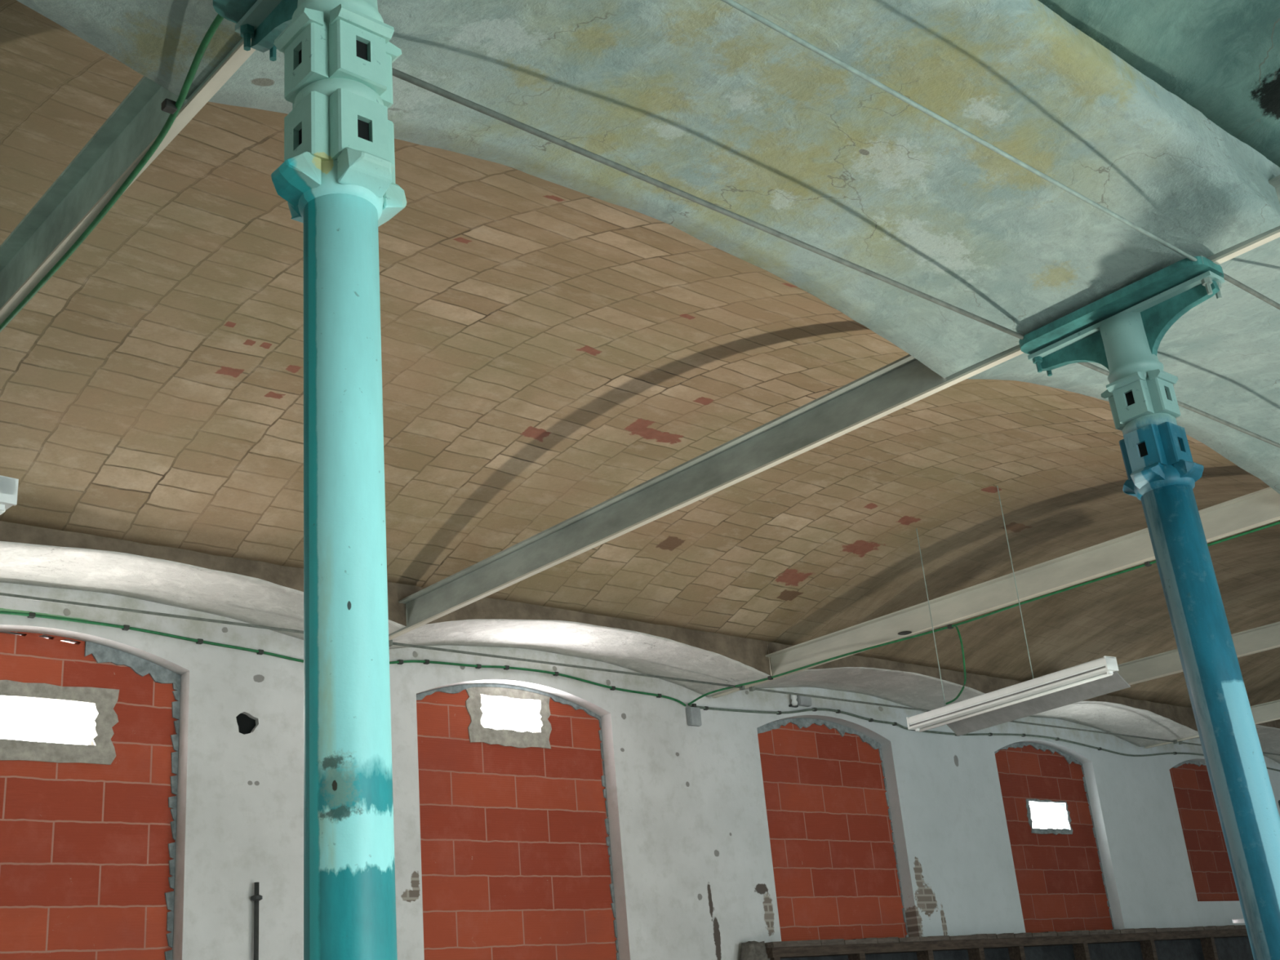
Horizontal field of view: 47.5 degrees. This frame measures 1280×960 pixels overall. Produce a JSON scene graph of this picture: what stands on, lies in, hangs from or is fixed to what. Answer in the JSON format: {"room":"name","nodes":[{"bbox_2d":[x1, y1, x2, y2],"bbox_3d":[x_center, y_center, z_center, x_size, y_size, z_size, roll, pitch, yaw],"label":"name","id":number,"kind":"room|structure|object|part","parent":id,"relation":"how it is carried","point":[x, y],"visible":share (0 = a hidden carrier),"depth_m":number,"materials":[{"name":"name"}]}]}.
{"room":"old factory hall","nodes":[
{"label":"old factory hall","id":0,"kind":"room"},
{"bbox_2d":[0,0,1279,763],"bbox_3d":[5.182,-0.066,8.202,24.600,0.999,10.450,14,-28,-40],"label":"ceiling","id":1,"kind":"structure","parent":0,"point":[564,331],"depth_m":5.90,"materials":[{"name":"brown tile"}]},
{"bbox_2d":[0,475,18,515],"bbox_3d":[-2.274,-0.362,4.632,1.300,1.376,0.094,-23,-28,39],"label":"lamp","id":2,"kind":"object","parent":1,"relation":"hanging from","point":[8,486],"visible":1,"depth_m":4.01,"materials":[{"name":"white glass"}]},
{"bbox_2d":[711,486,1279,697],"bbox_3d":[3.945,-0.161,7.051,0.124,0.162,10.330,14,-28,-40],"label":"steel beam","id":3,"kind":"structure","parent":1,"relation":"attached to","point":[1260,508],"depth_m":8.75,"materials":[{"name":"beige metal"}]},
{"bbox_2d":[749,685,930,711],"bbox_3d":[1.872,1.737,11.221,2.924,0.032,0.032,14,-28,-40],"label":"cable","id":4,"kind":"object","parent":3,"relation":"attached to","point":[751,688],"visible":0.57,"depth_m":10.85,"materials":[{"name":"black plastic"}]},
{"bbox_2d":[688,520,1279,705],"bbox_3d":[2.341,0.716,8.625,0.169,0.068,5.589,15,-29,-42],"label":"cable","id":5,"kind":"object","parent":3,"relation":"attached to","point":[1148,563],"visible":0.97,"depth_m":8.95,"materials":[{"name":"plastic"}]},
{"bbox_2d":[945,625,966,704],"bbox_3d":[1.929,1.120,8.900,0.188,0.507,0.087,6,-24,-28],"label":"cable","id":6,"kind":"object","parent":5,"relation":"hanging from","point":[956,626],"visible":1,"depth_m":8.87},
{"bbox_2d":[906,485,1130,736],"bbox_3d":[2.117,0.743,8.666,0.197,1.346,1.520,10,-26,-34],"label":"lamp","id":7,"kind":"object","parent":1,"relation":"hanging from","point":[1099,677],"visible":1,"depth_m":8.36,"materials":[{"name":"white metal"}]},
{"bbox_2d":[1115,621,1279,684],"bbox_3d":[6.178,0.378,8.980,0.124,0.162,10.330,14,-28,-40],"label":"steel beam","id":8,"kind":"structure","parent":1,"relation":"attached to","point":[1265,637],"depth_m":11.10,"materials":[{"name":"beige metal"}]},
{"bbox_2d":[1010,720,1177,743],"bbox_3d":[4.106,2.276,13.149,2.924,0.032,0.032,14,-28,-40],"label":"rod","id":9,"kind":"object","parent":8,"relation":"attached to","point":[1175,741],"visible":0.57,"depth_m":13.14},
{"bbox_2d":[1144,699,1279,748],"bbox_3d":[8.412,0.917,10.909,0.124,0.162,10.330,14,-28,-40],"label":"steel beam","id":10,"kind":"structure","parent":1,"relation":"attached to","point":[1267,712],"depth_m":13.55,"materials":[{"name":"grey metal"}]},
{"bbox_2d":[1177,741,1279,755],"bbox_3d":[6.340,2.814,15.078,2.924,0.032,0.032,14,-28,-40],"label":"rod","id":11,"kind":"object","parent":10,"relation":"attached to","point":[1179,742],"visible":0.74,"depth_m":14.33,"materials":[{"name":"grey metal"}]},
{"bbox_2d":[0,582,1279,959],"bbox_3d":[1.760,3.453,11.182,24.600,4.500,0.380,14,-28,-40],"label":"wall","id":12,"kind":"structure","parent":0,"point":[693,873],"depth_m":9.85,"materials":[{"name":"paint"}]},
{"bbox_2d":[0,631,180,959],"bbox_3d":[-3.026,2.123,7.064,1.564,2.833,0.084,14,-28,-40],"label":"window","id":13,"kind":"structure","parent":12,"relation":"in","point":[88,833],"depth_m":7.44,"materials":[{"name":"brick"}]},
{"bbox_2d":[250,882,262,959],"bbox_3d":[-1.990,2.731,7.525,0.059,1.260,0.059,-6,-21,1],"label":"pipe","id":14,"kind":"object","parent":12,"relation":"attached to","point":[256,897],"visible":1,"depth_m":7.68,"materials":[{"name":"metal"}]},
{"bbox_2d":[0,610,686,706],"bbox_3d":[-1.753,1.049,8.585,5.565,0.140,0.028,14,-28,-40],"label":"cable","id":15,"kind":"object","parent":12,"relation":"attached to","point":[31,615],"visible":0.88,"depth_m":8.28,"materials":[{"name":"plastic"}]},
{"bbox_2d":[416,683,619,959],"bbox_3d":[-0.769,2.666,9.014,1.564,2.838,0.084,14,-28,-40],"label":"window","id":16,"kind":"structure","parent":12,"relation":"in","point":[517,864],"depth_m":9.16,"materials":[{"name":"brick"}]},
{"bbox_2d":[685,703,702,726],"bbox_3d":[0.383,1.675,10.365,0.110,0.155,0.045,14,-28,-40],"label":"junction box","id":17,"kind":"object","parent":12,"relation":"attached to","point":[693,713],"visible":1,"depth_m":10.34,"materials":[{"name":"grey plastic"}]},
{"bbox_2d":[788,692,812,707],"bbox_3d":[1.237,1.696,11.174,0.221,0.100,0.066,14,-28,-40],"label":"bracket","id":18,"kind":"object","parent":12,"relation":"attached to","point":[797,700],"visible":0.9,"depth_m":11.16,"materials":[{"name":"metal"}]},
{"bbox_3d":[1.175,1.730,11.128,0.080,0.015,0.025,14,-28,-40],"label":"arm","id":19,"kind":"part","parent":18,"relation":"part of","materials":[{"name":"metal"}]},
{"bbox_3d":[1.261,1.704,11.206,0.140,0.075,0.050,14,-28,-40],"label":"plate","id":20,"kind":"part","parent":18,"relation":"part of","materials":[{"name":"white metal"}]},
{"bbox_2d":[756,718,908,941],"bbox_3d":[1.466,3.213,10.939,1.564,2.848,0.082,14,-28,-40],"label":"window","id":21,"kind":"structure","parent":12,"relation":"in","point":[835,862],"depth_m":11.14,"materials":[{"name":"brick"}]},
{"bbox_2d":[688,704,1279,771],"bbox_3d":[3.811,2.409,13.380,9.308,0.117,0.028,14,-28,-40],"label":"cable","id":22,"kind":"object","parent":12,"relation":"attached to","point":[705,708],"visible":0.91,"depth_m":12.17,"materials":[{"name":"black plastic"}]},
{"bbox_2d":[764,924,1253,959],"bbox_3d":[3.672,4.611,12.066,7.400,1.655,0.204,14,-28,-40],"label":"wall shelf","id":23,"kind":"object","parent":12,"relation":"attached to","point":[1229,942],"visible":0.89,"depth_m":12.11,"materials":[{"name":"brown wood"}]},
{"bbox_2d":[740,941,769,959],"bbox_3d":[0.781,3.269,9.912,0.226,0.247,0.169,0,-22,-14],"label":"lump","id":24,"kind":"object","parent":23,"relation":"on","point":[750,950],"visible":1,"depth_m":9.88,"materials":[{"name":"grey concrete"}]},
{"bbox_3d":[0.966,4.001,9.694,0.060,1.550,0.110,14,-28,-40],"label":"post","id":25,"kind":"part","parent":23,"relation":"part of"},
{"bbox_3d":[1.636,4.162,10.272,0.060,1.550,0.110,14,-28,-40],"label":"post","id":26,"kind":"part","parent":23,"relation":"part of","materials":[{"name":"brown wood"}]},
{"bbox_3d":[2.232,4.306,10.787,0.060,1.550,0.110,14,-28,-40],"label":"post","id":27,"kind":"part","parent":23,"relation":"part of","materials":[{"name":"brown wood"}]},
{"bbox_3d":[2.716,4.423,11.204,0.060,1.550,0.110,14,-28,-40],"label":"post","id":28,"kind":"part","parent":23,"relation":"part of","materials":[{"name":"brown wood"}]},
{"bbox_3d":[3.125,4.522,11.558,0.060,1.550,0.110,14,-28,-40],"label":"post","id":29,"kind":"part","parent":23,"relation":"part of","materials":[{"name":"brown wood"}]},
{"bbox_3d":[3.631,4.682,12.094,7.400,1.550,0.050,14,-28,-40],"label":"panel","id":30,"kind":"part","parent":23,"relation":"part of","materials":[{"name":"brown wood"}]},
{"bbox_3d":[3.833,4.692,12.169,0.060,1.550,0.110,14,-28,-40],"label":"post","id":31,"kind":"part","parent":23,"relation":"part of","materials":[{"name":"brown wood"}]},
{"bbox_3d":[4.652,4.890,12.876,0.060,1.550,0.110,14,-28,-40],"label":"post","id":32,"kind":"part","parent":23,"relation":"part of","materials":[{"name":"brown wood"}]},
{"bbox_3d":[5.471,5.088,13.583,0.060,1.550,0.110,14,-28,-40],"label":"post","id":33,"kind":"part","parent":23,"relation":"part of","materials":[{"name":"brown wood"}]},
{"bbox_2d":[994,742,1114,933],"bbox_3d":[3.700,3.755,12.867,1.564,2.854,0.084,14,-28,-40],"label":"window","id":34,"kind":"structure","parent":12,"relation":"in","point":[1061,884],"depth_m":13.08,"materials":[{"name":"brick"}]},
{"bbox_2d":[1169,760,1239,901],"bbox_3d":[5.874,3.635,15.049,1.564,1.437,0.082,14,-28,-40],"label":"window","id":35,"kind":"structure","parent":12,"relation":"in","point":[1211,871],"depth_m":14.92,"materials":[{"name":"brick"}]},
{"bbox_3d":[5.526,3.865,6.705,24.600,0.120,11.200,14,-28,-40],"label":"floor","id":36,"kind":"structure","parent":0,"visible":0},
{"bbox_2d":[213,0,406,959],"bbox_3d":[-0.481,0.618,2.404,0.270,3.859,0.730,14,-28,-40],"label":"column","id":37,"kind":"structure","parent":36,"relation":"on","point":[335,177],"depth_m":2.61,"materials":[{"name":"metal"}]},
{"bbox_2d":[0,37,255,324],"bbox_3d":[-0.604,-1.258,3.124,0.124,0.162,10.330,14,-28,-40],"label":"steel beam","id":38,"kind":"structure","parent":37,"relation":"on","point":[77,196],"depth_m":4.03,"materials":[{"name":"grey metal"}]},
{"bbox_2d":[0,13,223,332],"bbox_3d":[-2.032,-0.477,4.552,0.104,0.024,4.103,12,-27,-38],"label":"cable","id":39,"kind":"object","parent":38,"relation":"attached to","point":[170,106],"visible":0.96,"depth_m":3.78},
{"bbox_2d":[0,592,303,633],"bbox_3d":[-2.636,0.649,7.329,3.033,0.032,0.032,14,-28,-40],"label":"rod","id":40,"kind":"object","parent":38,"relation":"attached to","point":[1,593],"visible":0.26,"depth_m":7.42,"materials":[{"name":"grey metal"}]},
{"bbox_3d":[-0.655,-1.164,3.081,0.220,0.031,0.730,14,-28,-40],"label":"plate","id":41,"kind":"part","parent":37,"relation":"part of","materials":[{"name":"teal metal"}]},
{"bbox_2d":[273,7,328,103],"bbox_3d":[-0.673,-0.848,2.913,0.069,0.150,0.122,14,-28,-40],"label":"socket","id":42,"kind":"object","parent":37,"relation":"attached to","point":[304,43],"depth_m":2.89,"materials":[{"name":"paint"}]},
{"bbox_2d":[284,90,329,161],"bbox_3d":[-0.649,-0.668,2.851,0.049,0.146,0.112,14,-28,-40],"label":"socket","id":43,"kind":"object","parent":37,"relation":"attached to","point":[307,126],"depth_m":2.82,"materials":[{"name":"paint"}]},
{"bbox_2d":[328,88,388,159],"bbox_3d":[-0.552,-0.678,2.848,0.112,0.146,0.049,14,-28,-40],"label":"socket","id":44,"kind":"object","parent":37,"relation":"attached to","point":[357,121],"depth_m":2.83,"materials":[{"name":"paint"}]},
{"bbox_2d":[328,4,394,96],"bbox_3d":[-0.561,-0.859,2.910,0.122,0.150,0.069,14,-28,-40],"label":"socket","id":45,"kind":"object","parent":37,"relation":"attached to","point":[357,42],"depth_m":2.89,"materials":[{"name":"paint"}]},
{"bbox_2d":[380,41,401,108],"bbox_3d":[-0.555,-0.819,3.015,0.069,0.150,0.122,14,-28,-40],"label":"socket","id":46,"kind":"object","parent":37,"relation":"attached to","point":[393,52],"depth_m":2.98,"materials":[{"name":"paint"}]},
{"bbox_2d":[387,120,395,184],"bbox_3d":[-0.546,-0.643,2.940,0.049,0.146,0.112,14,-28,-40],"label":"socket","id":47,"kind":"object","parent":37,"relation":"attached to","point":[390,125],"depth_m":2.92,"materials":[{"name":"paint"}]},
{"bbox_2d":[391,67,1023,339],"bbox_3d":[0.300,-0.778,4.327,3.033,0.032,0.032,14,-28,-40],"label":"rod","id":48,"kind":"object","parent":37,"relation":"attached to","point":[396,73],"visible":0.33,"depth_m":4.16,"materials":[{"name":"grey metal"}]},
{"bbox_2d":[1018,256,1279,959],"bbox_3d":[1.897,1.182,4.433,0.270,3.859,0.730,12,-28,-40],"label":"column","id":49,"kind":"structure","parent":36,"relation":"on","point":[1122,331],"depth_m":4.76,"materials":[{"name":"metal"}]},
{"bbox_2d":[388,175,1279,639],"bbox_3d":[1.711,-0.700,5.123,0.124,0.162,10.330,14,-28,-40],"label":"steel beam","id":50,"kind":"structure","parent":49,"relation":"on","point":[900,384],"depth_m":6.53,"materials":[{"name":"grey metal"}]},
{"bbox_2d":[388,640,745,689],"bbox_3d":[-0.362,1.198,9.292,2.924,0.032,0.032,14,-28,-40],"label":"rod","id":51,"kind":"object","parent":50,"relation":"attached to","point":[390,642],"visible":0.93,"depth_m":9.14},
{"bbox_2d":[720,0,1203,262],"bbox_3d":[0.743,-0.994,3.873,3.033,0.032,0.032,14,-28,-40],"label":"rod","id":52,"kind":"object","parent":49,"relation":"attached to","point":[731,2],"visible":0.97,"depth_m":3.93,"materials":[{"name":"grey metal"}]},
{"bbox_2d":[1101,389,1124,431],"bbox_3d":[1.675,-0.240,5.046,0.122,0.152,0.071,14,-28,-40],"label":"socket","id":53,"kind":"object","parent":49,"relation":"attached to","point":[1106,394],"depth_m":5.01,"materials":[{"name":"teal metal"}]},
{"bbox_3d":[1.679,-0.595,5.110,0.220,0.031,0.730,12,-28,-40],"label":"plate","id":54,"kind":"part","parent":49,"relation":"part of","materials":[{"name":"teal metal"}]},
{"bbox_2d":[1119,439,1132,479],"bbox_3d":[1.703,-0.065,4.971,0.114,0.148,0.051,14,-28,-40],"label":"socket","id":55,"kind":"object","parent":49,"relation":"attached to","point":[1122,442],"depth_m":4.94,"materials":[{"name":"blue metal"}]},
{"bbox_2d":[1106,371,1154,425],"bbox_3d":[1.669,-0.279,4.942,0.071,0.152,0.122,14,-28,-40],"label":"socket","id":56,"kind":"object","parent":49,"relation":"attached to","point":[1131,393],"depth_m":4.93,"materials":[{"name":"teal metal"}]},
{"bbox_2d":[1123,423,1168,471],"bbox_3d":[1.697,-0.100,4.879,0.051,0.148,0.114,14,-28,-40],"label":"socket","id":57,"kind":"object","parent":49,"relation":"attached to","point":[1145,446],"depth_m":4.86,"materials":[{"name":"blue metal"}]},
{"bbox_2d":[1145,368,1180,417],"bbox_3d":[1.779,-0.292,4.940,0.122,0.152,0.069,14,-28,-40],"label":"socket","id":58,"kind":"object","parent":49,"relation":"attached to","point":[1162,400],"depth_m":4.91,"materials":[{"name":"teal metal"}]},
{"bbox_2d":[1157,422,1193,465],"bbox_3d":[1.795,-0.111,4.878,0.114,0.148,0.051,14,-28,-40],"label":"socket","id":59,"kind":"object","parent":49,"relation":"attached to","point":[1172,437],"depth_m":4.85,"materials":[{"name":"blue metal"}]},
{"bbox_2d":[1076,362,1279,448],"bbox_3d":[2.574,-0.230,6.290,2.924,0.032,0.032,14,-28,-40],"label":"rod","id":60,"kind":"object","parent":49,"relation":"attached to","point":[1086,364],"visible":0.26,"depth_m":6.15,"materials":[{"name":"grey metal"}]},
{"bbox_2d":[1219,273,1279,310],"bbox_3d":[3.018,-0.445,5.837,2.924,0.032,0.032,14,-28,-40],"label":"rod","id":61,"kind":"object","parent":49,"relation":"attached to","point":[1227,277],"visible":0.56,"depth_m":5.06,"materials":[{"name":"grey metal"}]}
]}

